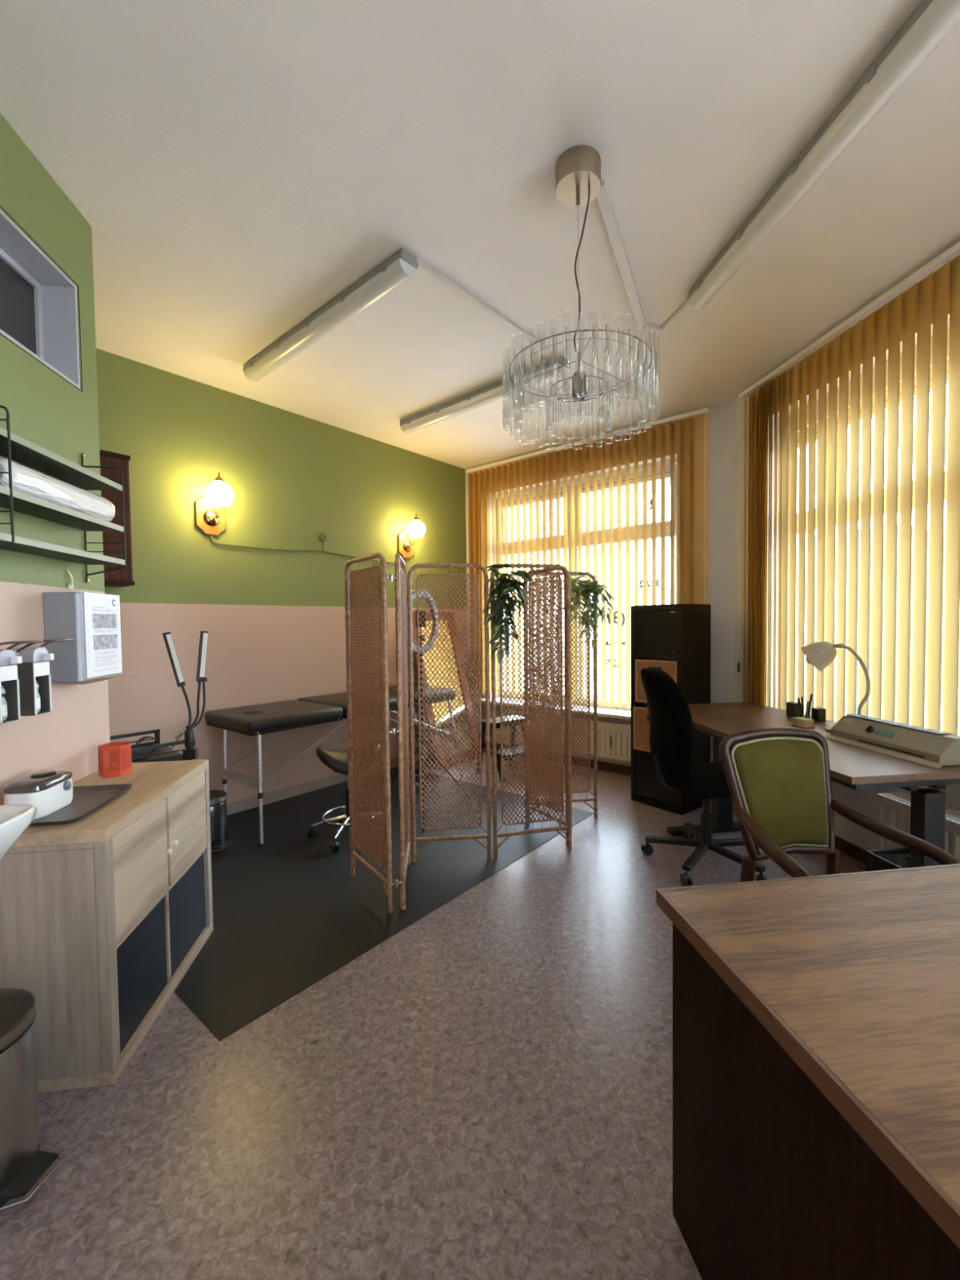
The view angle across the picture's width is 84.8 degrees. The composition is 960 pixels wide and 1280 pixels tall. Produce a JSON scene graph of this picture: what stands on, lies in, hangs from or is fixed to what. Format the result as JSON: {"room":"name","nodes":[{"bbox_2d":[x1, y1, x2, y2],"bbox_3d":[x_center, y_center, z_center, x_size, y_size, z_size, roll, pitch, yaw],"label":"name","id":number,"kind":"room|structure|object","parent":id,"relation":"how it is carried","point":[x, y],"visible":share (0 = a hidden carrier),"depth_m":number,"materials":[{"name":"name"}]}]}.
{"room":"examination room","nodes":[
{"label":"examination room","id":0,"kind":"room"},
{"bbox_2d":[0,112,110,804],"bbox_3d":[-1.395,-0.140,0.174,0.160,3.012,4.125,-1,2,-8],"label":"wall","id":1,"kind":"structure","parent":0,"point":[46,411],"depth_m":1.89,"materials":[{"name":"green paint"}]},
{"bbox_2d":[0,427,12,542],"bbox_3d":[-1.377,-0.456,1.188,0.151,0.485,0.616,-1,2,-8],"label":"shelf","id":2,"kind":"object","parent":1,"relation":"attached to","point":[3,433],"visible":1,"depth_m":1.49,"materials":[{"name":"grey metal"}]},
{"bbox_2d":[0,804,37,859],"bbox_3d":[-1.262,0.456,1.107,0.330,0.235,0.500,-1,2,-8],"label":"basin","id":3,"kind":"object","parent":1,"relation":"attached to","point":[15,820],"visible":1,"depth_m":1.29,"materials":[{"name":"white ceramic"}]},
{"bbox_2d":[0,640,44,724],"bbox_3d":[-1.415,0.124,1.582,0.163,0.245,0.092,-1,2,-8],"label":"soap dispenser","id":4,"kind":"object","parent":1,"relation":"attached to","point":[10,708],"visible":1,"depth_m":1.59,"materials":[{"name":"grey plastic"}]},
{"bbox_2d":[0,684,7,720],"bbox_3d":[-1.454,0.184,1.575,0.055,0.118,0.055,-1,2,-8],"label":"bottle","id":5,"kind":"object","parent":4,"relation":"on","point":[3,687],"depth_m":1.58,"materials":[{"name":"white plastic"}]},
{"bbox_2d":[5,638,73,715],"bbox_3d":[-1.435,0.120,1.726,0.163,0.245,0.092,-1,2,-8],"label":"soap dispenser","id":6,"kind":"object","parent":1,"relation":"attached to","point":[33,672],"visible":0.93,"depth_m":1.69,"materials":[{"name":"grey plastic"}]},
{"bbox_2d":[35,680,40,712],"bbox_3d":[-1.473,0.179,1.719,0.055,0.118,0.055,-1,2,-8],"label":"bottle","id":7,"kind":"object","parent":6,"relation":"on","point":[37,682],"depth_m":1.72,"materials":[{"name":"white plastic"}]},
{"bbox_2d":[0,205,82,391],"bbox_3d":[-1.567,-1.172,1.377,0.152,0.416,1.418,-1,2,-8],"label":"window","id":8,"kind":"structure","parent":1,"relation":"in","point":[38,302],"depth_m":2.00,"materials":[{"name":"grey paint"}]},
{"bbox_2d":[0,404,126,582],"bbox_3d":[-1.458,-0.475,1.798,0.152,0.511,0.620,-1,2,-8],"label":"shelf","id":9,"kind":"object","parent":1,"relation":"attached to","point":[16,448],"visible":0.99,"depth_m":1.77,"materials":[{"name":"grey metal"}]},
{"bbox_2d":[0,455,115,522],"bbox_3d":[-1.459,-0.498,1.802,0.119,0.112,0.580,-1,2,-8],"label":"paper roll","id":10,"kind":"object","parent":9,"relation":"on","point":[26,480],"visible":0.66,"depth_m":1.73,"materials":[{"name":"white paper"}]},
{"bbox_2d":[65,568,73,589],"bbox_3d":[-1.550,-0.231,1.990,0.020,0.073,0.032,-1,2,-8],"label":"wall hook","id":11,"kind":"object","parent":1,"relation":"attached to","point":[70,585],"visible":1,"depth_m":1.99,"materials":[{"name":"beige plastic"}]},
{"bbox_2d":[43,591,122,682],"bbox_3d":[-1.492,-0.014,1.990,0.122,0.321,0.260,-1,2,-8],"label":"dispenser","id":12,"kind":"object","parent":1,"relation":"attached to","point":[92,620],"visible":0.99,"depth_m":1.88,"materials":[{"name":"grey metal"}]},
{"bbox_2d":[92,613,117,649],"bbox_3d":[-1.436,-0.033,2.017,0.001,0.135,0.160,-1,2,-8],"label":"picture","id":13,"kind":"object","parent":12,"relation":"attached to","point":[104,626],"depth_m":2.01},
{"bbox_2d":[70,671,133,684],"bbox_3d":[-1.455,0.150,2.030,0.115,0.033,0.215,-1,2,-8],"label":"paper towel","id":14,"kind":"object","parent":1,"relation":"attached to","point":[103,678],"visible":0.96,"depth_m":1.98,"materials":[{"name":"white paper"}]},
{"bbox_2d":[96,348,467,803],"bbox_3d":[-1.756,-0.261,3.914,0.160,3.012,5.526,1,2,40],"label":"wall","id":15,"kind":"structure","parent":0,"point":[274,620],"depth_m":3.87,"materials":[{"name":"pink paint"}]},
{"bbox_2d":[99,449,134,586],"bbox_3d":[-2.214,-0.699,3.061,0.212,0.758,0.271,1,2,40],"label":"upper cabinet","id":16,"kind":"object","parent":15,"relation":"attached to","point":[122,577],"visible":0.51,"depth_m":3.04,"materials":[{"name":"red wood"}]},
{"bbox_2d":[195,472,233,535],"bbox_3d":[-1.778,-0.926,3.563,0.234,0.402,0.200,1,2,40],"label":"wall sconce","id":17,"kind":"object","parent":15,"relation":"attached to","point":[210,508],"visible":1,"depth_m":3.58,"materials":[{"name":"white glass"}]},
{"bbox_2d":[209,534,407,564],"bbox_3d":[-1.279,-0.748,4.336,0.013,0.114,1.831,1,2,40],"label":"cable","id":18,"kind":"object","parent":15,"relation":"attached to","point":[211,537],"visible":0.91,"depth_m":4.11,"materials":[{"name":"green plastic"}]},
{"bbox_2d":[318,532,328,542],"bbox_3d":[-1.284,-0.845,4.318,0.036,0.076,0.076,1,2,40],"label":"junction box","id":19,"kind":"object","parent":15,"relation":"attached to","point":[322,537],"visible":1,"depth_m":4.30,"materials":[{"name":"green plastic"}]},
{"bbox_2d":[226,748,432,815],"bbox_3d":[-1.655,1.202,3.927,0.013,0.085,4.876,1,2,40],"label":"baseboard","id":20,"kind":"structure","parent":15,"relation":"attached to","point":[251,802],"depth_m":4.14,"materials":[{"name":"beige"}]},
{"bbox_2d":[398,513,425,558],"bbox_3d":[-0.621,-0.982,4.958,0.234,0.402,0.200,1,2,40],"label":"wall sconce","id":21,"kind":"object","parent":15,"relation":"attached to","point":[415,528],"visible":1,"depth_m":4.97,"materials":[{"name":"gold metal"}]},
{"bbox_2d":[465,468,471,698],"bbox_3d":[-0.120,-0.341,5.736,0.028,3.011,0.029,1,2,40],"label":"trim","id":22,"kind":"structure","parent":15,"relation":"attached to","point":[467,475],"depth_m":5.71,"materials":[{"name":"white paint"}]},
{"bbox_2d":[0,747,866,1279],"bbox_3d":[-0.487,1.345,2.299,6.800,0.120,8.600,-1,2,-8],"label":"floor","id":23,"kind":"structure","parent":0,"point":[483,1091],"depth_m":1.46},
{"bbox_2d":[0,988,62,1210],"bbox_3d":[-1.202,1.120,1.268,0.318,0.414,0.256,-1,2,4],"label":"pedal bin","id":24,"kind":"object","parent":23,"relation":"on","point":[23,1163],"visible":1,"depth_m":1.27,"materials":[{"name":"grey metal"}]},
{"bbox_2d":[0,759,213,1093],"bbox_3d":[-1.323,0.924,1.913,0.405,0.766,0.796,-1,2,-8],"label":"base cabinet","id":25,"kind":"object","parent":23,"relation":"on","point":[104,913],"visible":0.93,"depth_m":1.55,"materials":[{"name":"brown wood"}]},
{"bbox_2d":[29,783,132,826],"bbox_3d":[-1.357,0.539,1.725,0.260,0.015,0.365,-1,2,-8],"label":"serving tray","id":26,"kind":"object","parent":25,"relation":"on","point":[86,800],"visible":0.64,"depth_m":1.75,"materials":[{"name":"grey plastic"}]},
{"bbox_2d":[2,769,72,818],"bbox_3d":[-1.401,0.486,1.680,0.126,0.117,0.187,-1,2,-8],"label":"wax warmer","id":27,"kind":"object","parent":26,"relation":"on","point":[49,791],"visible":0.96,"depth_m":1.63,"materials":[{"name":"white plastic"}]},
{"bbox_2d":[97,741,132,777],"bbox_3d":[-1.459,0.477,2.103,0.108,0.118,0.108,-1,2,-8],"label":"pen holder","id":28,"kind":"object","parent":25,"relation":"on","point":[112,771],"visible":1,"depth_m":2.07,"materials":[{"name":"red plastic"}]},
{"bbox_2d":[174,766,593,1040],"bbox_3d":[-0.811,1.251,3.363,2.045,0.003,2.596,1,2,40],"label":"mat","id":29,"kind":"object","parent":23,"relation":"on","point":[289,912],"visible":0.65,"depth_m":2.67,"materials":[{"name":"black rubber"}]},
{"bbox_2d":[110,728,191,763],"bbox_3d":[-1.717,0.891,2.601,0.434,0.789,0.432,1,2,40],"label":"trolley","id":30,"kind":"object","parent":29,"relation":"on","point":[162,753],"visible":0.06,"depth_m":2.59,"materials":[{"name":"black metal"}]},
{"bbox_2d":[113,733,183,762],"bbox_3d":[-1.654,0.536,2.653,0.068,0.100,0.323,1,2,40],"label":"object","id":31,"kind":"object","parent":30,"relation":"on","point":[136,754],"visible":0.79,"depth_m":2.61,"materials":[{"name":"black plastic"}]},
{"bbox_2d":[111,741,191,763],"bbox_3d":[-1.720,0.580,2.591,0.434,0.037,0.400,1,2,40],"label":"shelf","id":32,"kind":"object","parent":30,"relation":"attached to","point":[171,756],"depth_m":2.61,"materials":[{"name":"black metal"}]},
{"bbox_2d":[162,631,208,759],"bbox_3d":[-1.429,0.271,2.581,0.064,0.630,0.210,1,2,39],"label":"work lamp","id":33,"kind":"object","parent":30,"relation":"attached to","point":[190,753],"visible":1,"depth_m":2.58,"materials":[{"name":"black plastic"}]},
{"bbox_2d":[208,789,234,853],"bbox_3d":[-1.629,1.100,3.190,0.278,0.329,0.216,0,2,27],"label":"pedal bin","id":34,"kind":"object","parent":29,"relation":"on","point":[218,802],"visible":0.52,"depth_m":3.15,"materials":[{"name":"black metal"}]},
{"bbox_2d":[204,684,463,847],"bbox_3d":[-1.015,0.838,4.103,0.721,0.768,1.870,1,2,40],"label":"massage table","id":35,"kind":"object","parent":29,"relation":"on","point":[258,720],"visible":0.6,"depth_m":3.54,"materials":[{"name":"black leather"}]},
{"bbox_2d":[204,699,342,732],"bbox_3d":[-1.427,0.516,3.660,0.645,0.072,0.685,1,2,40],"label":"cushion","id":36,"kind":"object","parent":35,"relation":"on","point":[274,717],"depth_m":3.51,"materials":[{"name":"black leather"}]},
{"bbox_2d":[297,690,396,715],"bbox_3d":[-1.013,0.488,4.159,0.645,0.072,0.597,1,2,40],"label":"cushion","id":37,"kind":"object","parent":35,"relation":"on","point":[339,700],"depth_m":4.06,"materials":[{"name":"black leather"}]},
{"bbox_2d":[362,684,455,703],"bbox_3d":[-0.635,0.468,4.615,0.645,0.072,0.572,1,2,40],"label":"cushion","id":38,"kind":"object","parent":35,"relation":"on","point":[393,689],"depth_m":4.49,"materials":[{"name":"black leather"}]},
{"bbox_2d":[306,740,382,852],"bbox_3d":[-0.842,0.954,3.373,0.509,0.590,0.485,-2,2,-28],"label":"stool","id":39,"kind":"object","parent":29,"relation":"on","point":[337,761],"visible":0.52,"depth_m":3.23,"materials":[{"name":"black leather"}]},
{"bbox_2d":[308,826,315,834],"bbox_3d":[-1.061,1.199,3.323,0.047,0.040,0.047,-2,2,-28],"label":"caster wheel","id":40,"kind":"object","parent":39,"relation":"attached to","point":[312,831],"depth_m":3.31,"materials":[{"name":"black plastic"}]},
{"bbox_2d":[331,839,337,846],"bbox_3d":[-0.866,1.203,3.127,0.047,0.040,0.047,-2,2,-28],"label":"caster wheel","id":41,"kind":"object","parent":39,"relation":"attached to","point":[335,843],"depth_m":3.11,"materials":[{"name":"black plastic"}]},
{"bbox_2d":[377,589,469,831],"bbox_3d":[-0.403,0.436,3.699,0.714,1.593,0.630,-1,2,-8],"label":"ring light","id":42,"kind":"object","parent":29,"relation":"on","point":[414,592],"visible":0.43,"depth_m":3.79,"materials":[{"name":"grey plastic"}]},
{"bbox_2d":[406,590,438,653],"bbox_3d":[-0.414,-0.131,3.768,0.003,0.452,0.452,0,2,26],"label":"diffuser","id":43,"kind":"object","parent":42,"relation":"attached to","point":[414,593],"depth_m":3.77,"materials":[{"name":"grey"}]},
{"bbox_2d":[344,552,597,913],"bbox_3d":[0.120,0.404,3.094,1.700,1.686,0.489,-2,2,-36],"label":"folding screen","id":44,"kind":"object","parent":29,"relation":"on","point":[402,626],"visible":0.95,"depth_m":2.97,"materials":[{"name":"wicker"}]},
{"bbox_2d":[480,564,539,663],"bbox_3d":[0.171,-0.147,2.978,0.335,0.563,0.190,-1,2,-8],"label":"trailing plant","id":45,"kind":"object","parent":44,"relation":"hanging from","point":[506,585],"visible":0.95,"depth_m":2.94,"materials":[{"name":"green plant"}]},
{"bbox_2d":[562,571,614,649],"bbox_3d":[0.725,-0.193,3.530,0.373,0.524,0.170,-1,2,-8],"label":"trailing plant","id":46,"kind":"object","parent":44,"relation":"hanging from","point":[584,590],"visible":0.96,"depth_m":3.51,"materials":[{"name":"green plant"}]},
{"bbox_2d":[411,611,479,768],"bbox_3d":[-0.348,0.446,5.186,0.402,1.459,0.644,1,2,40],"label":"mirror","id":47,"kind":"object","parent":23,"relation":"on","point":[414,633],"visible":0.33,"depth_m":5.21,"materials":[{"name":"multicoloured mirror"}]},
{"bbox_2d":[475,715,540,783],"bbox_3d":[0.255,0.954,4.642,0.430,0.498,0.442,-2,2,-36],"label":"step stool","id":48,"kind":"object","parent":23,"relation":"on","point":[498,723],"visible":0.3,"depth_m":4.62,"materials":[{"name":"black paint"}]},
{"bbox_2d":[630,604,711,815],"bbox_3d":[1.412,0.474,3.905,0.380,1.466,0.420,-2,2,-38],"label":"filing cabinet","id":49,"kind":"object","parent":23,"relation":"on","point":[682,633],"visible":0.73,"depth_m":3.77,"materials":[{"name":"black laminate"}]},
{"bbox_2d":[633,706,650,752],"bbox_3d":[1.374,0.651,3.880,0.341,0.318,0.340,-2,2,-38],"label":"wicker basket","id":50,"kind":"object","parent":49,"relation":"on","point":[641,715],"visible":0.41,"depth_m":3.86,"materials":[{"name":"brown wicker"}]},
{"bbox_2d":[635,658,676,702],"bbox_3d":[1.391,0.300,3.884,0.341,0.318,0.340,-2,2,-38],"label":"wicker basket","id":51,"kind":"object","parent":49,"relation":"in","point":[669,666],"visible":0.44,"depth_m":3.85,"materials":[{"name":"brown wicker"}]},
{"bbox_2d":[640,667,767,884],"bbox_3d":[1.234,0.695,2.932,0.646,1.093,0.664,0,2,19],"label":"office chair","id":52,"kind":"object","parent":23,"relation":"on","point":[671,731],"visible":0.88,"depth_m":2.79,"materials":[{"name":"black fabric"}]},
{"bbox_2d":[643,842,651,847],"bbox_3d":[0.970,1.184,3.053,0.049,0.044,0.049,-1,2,-8],"label":"hood","id":53,"kind":"object","parent":52,"relation":"attached to","point":[645,845],"depth_m":3.04,"materials":[{"name":"black plastic"}]},
{"bbox_2d":[683,870,689,879],"bbox_3d":[1.058,1.195,2.693,0.049,0.044,0.049,-1,2,-8],"label":"hood","id":54,"kind":"object","parent":52,"relation":"attached to","point":[686,875],"depth_m":2.68,"materials":[{"name":"black plastic"}]},
{"bbox_2d":[755,872,766,879],"bbox_3d":[1.427,1.191,2.665,0.049,0.044,0.049,-1,2,-8],"label":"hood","id":55,"kind":"object","parent":52,"relation":"attached to","point":[760,876],"depth_m":2.66,"materials":[{"name":"black plastic"}]},
{"bbox_2d":[645,702,959,867],"bbox_3d":[1.627,0.853,2.812,0.767,0.773,1.685,-1,2,-8],"label":"desk","id":56,"kind":"object","parent":23,"relation":"on","point":[856,768],"visible":0.51,"depth_m":2.08,"materials":[{"name":"brown wood"}]},
{"bbox_2d":[786,701,801,717],"bbox_3d":[1.857,0.411,3.104,0.060,0.085,0.064,-1,2,-8],"label":"speaker box","id":57,"kind":"object","parent":56,"relation":"on","point":[792,708],"visible":0.69,"depth_m":3.08,"materials":[{"name":"black plastic"}]},
{"bbox_2d":[791,716,814,728],"bbox_3d":[1.725,0.442,2.811,0.064,0.046,0.092,-1,2,-8],"label":"block","id":58,"kind":"object","parent":56,"relation":"on","point":[797,722],"visible":1,"depth_m":2.78,"materials":[{"name":"beige wood"}]},
{"bbox_2d":[811,706,826,722],"bbox_3d":[1.906,0.420,2.960,0.050,0.075,0.052,-1,2,-8],"label":"speaker box","id":59,"kind":"object","parent":56,"relation":"on","point":[818,714],"visible":0.91,"depth_m":2.94,"materials":[{"name":"black plastic"}]},
{"bbox_2d":[825,725,833,731],"bbox_3d":[1.831,0.456,2.699,0.102,0.022,0.102,-1,2,-8],"label":"dish","id":60,"kind":"object","parent":56,"relation":"on","point":[828,729],"visible":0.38,"depth_m":2.70,"materials":[{"name":"beige ceramic"}]},
{"bbox_2d":[800,640,870,715],"bbox_3d":[1.894,0.234,2.793,0.160,0.458,0.356,-2,2,-33],"label":"desk lamp","id":61,"kind":"object","parent":56,"relation":"on","point":[820,654],"visible":0.88,"depth_m":2.81,"materials":[{"name":"beige metal"}]},
{"bbox_2d":[824,713,959,768],"bbox_3d":[1.789,0.424,2.288,0.170,0.114,0.544,-1,2,-8],"label":"laminator","id":62,"kind":"object","parent":56,"relation":"on","point":[935,748],"visible":1,"depth_m":2.21,"materials":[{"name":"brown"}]},
{"bbox_2d":[824,734,942,768],"bbox_3d":[1.718,0.475,2.280,0.025,0.016,0.544,-1,2,-8],"label":"tray","id":63,"kind":"object","parent":62,"relation":"on","point":[927,761],"depth_m":2.22,"materials":[{"name":"beige plastic"}]},
{"bbox_3d":[1.842,0.415,2.986,0.060,0.085,0.060,-1,2,-8],"label":"pen cup","id":64,"kind":"object","parent":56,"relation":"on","visible":0},
{"bbox_2d":[797,697,801,716],"bbox_3d":[1.827,0.392,3.006,0.011,0.121,0.022,-2,2,-31],"label":"pen","id":65,"kind":"object","parent":64,"relation":"in","point":[798,699],"visible":0.85,"depth_m":3.00,"materials":[{"name":"black plastic"}]},
{"bbox_2d":[800,697,803,717],"bbox_3d":[1.834,0.388,2.991,0.012,0.128,0.014,-1,2,-8],"label":"pen","id":66,"kind":"object","parent":64,"relation":"in","point":[802,698],"visible":0.85,"depth_m":2.99,"materials":[{"name":"black plastic"}]},
{"bbox_2d":[804,701,808,717],"bbox_3d":[1.853,0.400,2.981,0.024,0.106,0.011,0,2,22],"label":"pen","id":67,"kind":"object","parent":64,"relation":"in","point":[807,703],"visible":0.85,"depth_m":2.98,"materials":[{"name":"green plastic"}]},
{"bbox_2d":[806,693,813,718],"bbox_3d":[1.858,0.378,2.965,0.011,0.151,0.031,-2,2,-32],"label":"pen","id":68,"kind":"object","parent":64,"relation":"in","point":[811,696],"visible":0.85,"depth_m":2.96,"materials":[{"name":"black plastic"}]},
{"bbox_2d":[656,863,959,1279],"bbox_3d":[1.132,0.947,0.667,1.300,0.745,1.261,-1,2,-8],"label":"desk","id":69,"kind":"object","parent":23,"relation":"on","point":[816,1019],"depth_m":0.88,"materials":[{"name":"brown wood"}]},
{"bbox_2d":[719,727,959,881],"bbox_3d":[1.163,0.812,1.726,0.552,0.941,0.621,-1,2,-10],"label":"armchair","id":70,"kind":"object","parent":23,"relation":"on","point":[780,785],"visible":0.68,"depth_m":1.91,"materials":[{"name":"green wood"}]},
{"bbox_2d":[728,736,827,851],"bbox_3d":[1.121,0.562,1.949,0.376,0.380,0.144,-1,2,-10],"label":"cushion","id":71,"kind":"object","parent":70,"relation":"on","point":[780,783],"depth_m":1.91,"materials":[{"name":"green fabric"}]},
{"bbox_2d":[866,848,910,871],"bbox_3d":[1.890,1.109,2.263,0.224,0.294,0.300,-1,2,-8],"label":"bin","id":72,"kind":"object","parent":23,"relation":"on","point":[888,859],"visible":0.16,"depth_m":2.35,"materials":[{"name":"black plastic"}]},
{"bbox_2d":[0,0,959,493],"bbox_3d":[-0.525,-1.795,2.194,6.800,0.140,8.600,-1,2,-8],"label":"ceiling","id":73,"kind":"structure","parent":0,"point":[233,167],"depth_m":1.97,"materials":[{"name":"paint"}]},
{"bbox_2d":[243,248,418,382],"bbox_3d":[-0.894,-1.696,2.867,1.553,0.092,0.112,1,3,42],"label":"lamp","id":74,"kind":"object","parent":73,"relation":"attached to","point":[401,266],"visible":1,"depth_m":2.68,"materials":[{"name":"grey plastic"}]},
{"bbox_2d":[399,355,568,433],"bbox_3d":[-0.044,-1.739,3.828,1.553,0.092,0.112,1,3,42],"label":"lamp","id":75,"kind":"object","parent":73,"relation":"attached to","point":[493,392],"visible":0.94,"depth_m":3.73,"materials":[{"name":"grey plastic"}]},
{"bbox_2d":[416,255,559,359],"bbox_3d":[0.107,-1.746,2.846,0.028,0.016,1.229,1,3,40],"label":"cable conduit","id":76,"kind":"object","parent":73,"relation":"attached to","point":[421,262],"visible":0.86,"depth_m":2.70,"materials":[{"name":"grey plastic"}]},
{"bbox_2d":[502,144,660,449],"bbox_3d":[0.361,-1.255,1.927,0.565,0.942,0.564,-1,2,-8],"label":"chandelier","id":77,"kind":"object","parent":73,"relation":"hanging from","point":[578,168],"visible":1,"depth_m":1.87,"materials":[{"name":"clear glass"}]},
{"bbox_2d":[572,371,586,401],"bbox_3d":[0.365,-0.934,1.937,0.052,0.090,0.052,-1,2,-8],"label":"bulb","id":78,"kind":"object","parent":77,"relation":"attached to","point":[580,380],"depth_m":1.92,"materials":[{"name":"clear glass"}]},
{"bbox_2d":[595,178,645,325],"bbox_3d":[0.671,-1.736,2.445,0.045,0.022,1.033,0,2,26],"label":"cable conduit","id":79,"kind":"object","parent":73,"relation":"attached to","point":[603,198],"visible":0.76,"depth_m":2.32,"materials":[{"name":"grey plastic"}]},
{"bbox_2d":[644,299,689,331],"bbox_3d":[1.036,-1.757,2.818,0.121,0.014,0.334,-1,2,-20],"label":"cable conduit","id":80,"kind":"object","parent":73,"relation":"attached to","point":[686,303],"visible":0.8,"depth_m":2.90,"materials":[{"name":"grey plastic"}]},
{"bbox_2d":[688,0,959,308],"bbox_3d":[1.181,-1.689,1.892,0.112,0.092,1.540,-1,2,-6],"label":"lamp","id":81,"kind":"object","parent":73,"relation":"attached to","point":[931,21],"visible":1,"depth_m":1.71,"materials":[{"name":"grey plastic"}]},
{"bbox_2d":[471,400,734,766],"bbox_3d":[1.010,-0.331,5.013,2.694,3.012,0.300,1,2,40],"label":"wall","id":82,"kind":"structure","parent":0,"point":[722,416],"depth_m":4.10,"materials":[{"name":"white paint"}]},
{"bbox_2d":[471,697,631,719],"bbox_3d":[0.817,0.655,4.936,2.280,0.030,0.129,1,2,40],"label":"trim","id":83,"kind":"structure","parent":82,"relation":"attached to","point":[601,713],"depth_m":4.70,"materials":[{"name":"white plastic"}]},
{"bbox_2d":[483,741,631,775],"bbox_3d":[0.935,1.142,4.935,2.674,0.075,0.016,1,2,40],"label":"baseboard","id":84,"kind":"structure","parent":82,"relation":"attached to","point":[613,767],"depth_m":4.76,"materials":[{"name":"brown wood"}]},
{"bbox_2d":[508,710,631,761],"bbox_3d":[0.876,0.879,4.894,1.430,0.305,0.135,1,2,40],"label":"radiator","id":85,"kind":"object","parent":82,"relation":"attached to","point":[614,739],"visible":0.29,"depth_m":4.63,"materials":[{"name":"beige metal"}]},
{"bbox_2d":[508,710,631,728],"bbox_3d":[0.864,0.737,4.876,1.430,0.020,0.090,1,2,40],"label":"grille","id":86,"kind":"object","parent":85,"relation":"attached to","point":[601,724],"depth_m":4.65,"materials":[{"name":"white metal"}]},
{"bbox_2d":[495,457,677,710],"bbox_3d":[0.956,-0.451,5.057,1.978,2.158,0.105,1,2,40],"label":"window","id":87,"kind":"structure","parent":82,"relation":"in","point":[667,461],"depth_m":4.94,"materials":[{"name":"white plastic"}]},
{"bbox_2d":[465,407,708,708],"bbox_3d":[0.826,-0.612,4.891,2.470,2.387,0.089,1,2,40],"label":"vertical blind","id":88,"kind":"object","parent":87,"relation":"attached to","point":[704,411],"visible":0.54,"depth_m":4.70,"materials":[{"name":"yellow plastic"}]},
{"bbox_2d":[470,407,708,692],"bbox_3d":[0.849,-0.626,4.937,2.473,2.410,0.003,1,2,40],"label":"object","id":89,"kind":"structure","parent":82,"relation":"attached to","point":[699,438],"depth_m":4.26,"materials":[{"name":"fabric"}]},
{"bbox_2d":[733,314,959,850],"bbox_3d":[2.463,-0.226,1.359,0.300,3.012,5.450,-1,2,-8],"label":"wall","id":90,"kind":"structure","parent":0,"point":[864,802],"depth_m":3.68,"materials":[{"name":"white paint"}]},
{"bbox_2d":[835,835,866,864],"bbox_3d":[2.325,1.244,1.387,0.013,0.075,5.450,-1,2,-8],"label":"baseboard","id":91,"kind":"structure","parent":90,"relation":"attached to","point":[843,846],"depth_m":2.98,"materials":[{"name":"brown wood"}]},
{"bbox_2d":[750,254,959,706],"bbox_3d":[2.178,-0.604,2.298,0.003,2.310,3.110,-1,2,-8],"label":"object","id":92,"kind":"structure","parent":90,"relation":"attached to","point":[932,273],"depth_m":3.69,"materials":[{"name":"fabric"}]},
{"bbox_2d":[786,326,949,721],"bbox_3d":[2.345,-0.448,2.229,0.105,2.078,2.924,-1,2,-8],"label":"window","id":93,"kind":"structure","parent":90,"relation":"in","point":[948,333],"depth_m":3.29,"materials":[{"name":"white plastic"}]},
{"bbox_2d":[737,240,959,735],"bbox_3d":[2.124,-0.592,2.301,0.055,2.287,3.160,-1,2,-8],"label":"vertical blind","id":94,"kind":"object","parent":93,"relation":"attached to","point":[952,588],"visible":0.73,"depth_m":2.73,"materials":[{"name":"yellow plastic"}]},
{"bbox_2d":[876,791,959,860],"bbox_3d":[2.138,0.970,2.140,0.174,0.376,1.018,-1,2,-8],"label":"radiator","id":95,"kind":"object","parent":90,"relation":"attached to","point":[894,808],"visible":0.41,"depth_m":2.50,"materials":[{"name":"white metal"}]},
{"bbox_2d":[876,791,959,828],"bbox_3d":[2.122,0.793,2.132,0.145,0.020,1.018,-1,2,-8],"label":"grille","id":96,"kind":"object","parent":95,"relation":"attached to","point":[891,799],"depth_m":2.51,"materials":[{"name":"white metal"}]},
{"label":"outside","id":97,"kind":"structure","parent":0,"visible":0},
{"bbox_2d":[509,643,959,734],"bbox_3d":[3.981,1.685,8.160,70.000,0.200,75.000,-1,2,-8],"label":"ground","id":98,"kind":"structure","parent":97,"point":[624,667],"depth_m":15.80,"materials":[{"name":"white"}]},
{"bbox_2d":[582,587,959,678],"bbox_3d":[12.981,-0.498,19.318,20.000,3.200,3.000,1,2,34],"label":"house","id":99,"kind":"structure","parent":98,"relation":"on","point":[667,589],"depth_m":22.28,"materials":[{"name":"white"}]},
{"bbox_2d":[805,524,946,720],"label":"window","id":100,"kind":"structure","parent":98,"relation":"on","point":[898,527],"depth_m":10.14,"materials":[{"name":"glass"}]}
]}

